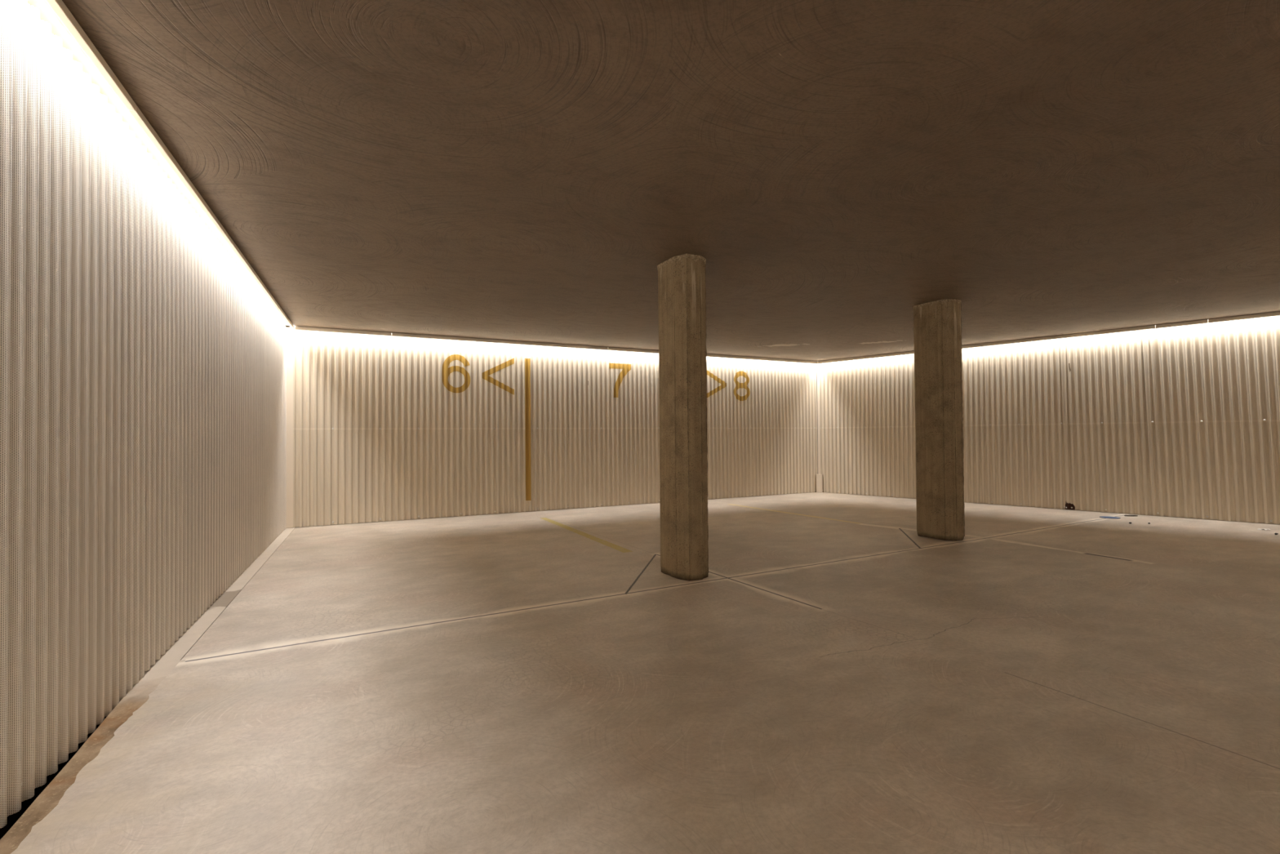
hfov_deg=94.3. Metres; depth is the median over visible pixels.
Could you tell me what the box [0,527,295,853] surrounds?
floor edge strip
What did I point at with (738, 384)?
painted numeral
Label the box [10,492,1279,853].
floor
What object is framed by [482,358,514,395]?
painted arrow
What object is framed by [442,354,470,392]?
painted numeral
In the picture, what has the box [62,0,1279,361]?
ceiling
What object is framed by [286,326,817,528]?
wall
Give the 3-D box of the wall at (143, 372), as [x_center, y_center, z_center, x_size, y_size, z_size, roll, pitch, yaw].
[-2.182,-0.105,2.289,0.210,2.655,10.676,0,-1,-24]
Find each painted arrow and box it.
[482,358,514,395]
[706,370,726,397]
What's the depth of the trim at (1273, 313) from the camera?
7.91 m
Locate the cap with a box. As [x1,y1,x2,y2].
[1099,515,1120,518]
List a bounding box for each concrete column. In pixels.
[657,253,708,581]
[912,298,964,540]
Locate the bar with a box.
[524,358,531,500]
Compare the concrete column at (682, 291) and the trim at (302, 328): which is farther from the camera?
the trim at (302, 328)
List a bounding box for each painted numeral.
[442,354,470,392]
[608,363,631,397]
[733,370,750,400]
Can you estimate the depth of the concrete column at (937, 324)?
6.00 m
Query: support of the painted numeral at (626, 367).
attached to the wall at (375, 432)
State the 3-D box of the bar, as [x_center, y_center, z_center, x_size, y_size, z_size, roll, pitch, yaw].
[-1.600,0.034,8.473,0.080,2.028,0.020,0,-1,-27]
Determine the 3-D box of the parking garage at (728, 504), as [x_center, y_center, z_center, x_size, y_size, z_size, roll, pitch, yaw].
[2.002,1.174,8.147,0.225,0.001,2.450,0,-1,-27]
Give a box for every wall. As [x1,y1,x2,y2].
[0,0,286,828]
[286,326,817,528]
[816,315,1279,524]
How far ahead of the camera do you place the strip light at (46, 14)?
2.43 m
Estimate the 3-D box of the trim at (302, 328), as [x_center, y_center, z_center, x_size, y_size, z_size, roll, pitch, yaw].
[-0.474,-1.234,9.070,8.660,0.144,0.178,0,-1,-27]
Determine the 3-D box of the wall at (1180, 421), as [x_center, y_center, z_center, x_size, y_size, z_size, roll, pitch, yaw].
[7.071,-0.108,7.117,0.220,2.655,11.060,0,-1,-43]
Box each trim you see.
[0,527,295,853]
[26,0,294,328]
[286,325,817,364]
[817,311,1279,363]
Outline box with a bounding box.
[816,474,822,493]
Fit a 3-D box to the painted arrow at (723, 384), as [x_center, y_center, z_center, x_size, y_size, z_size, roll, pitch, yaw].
[1.275,-0.718,9.980,0.445,0.510,0.020,0,-1,-27]
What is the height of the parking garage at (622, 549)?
0.001 m

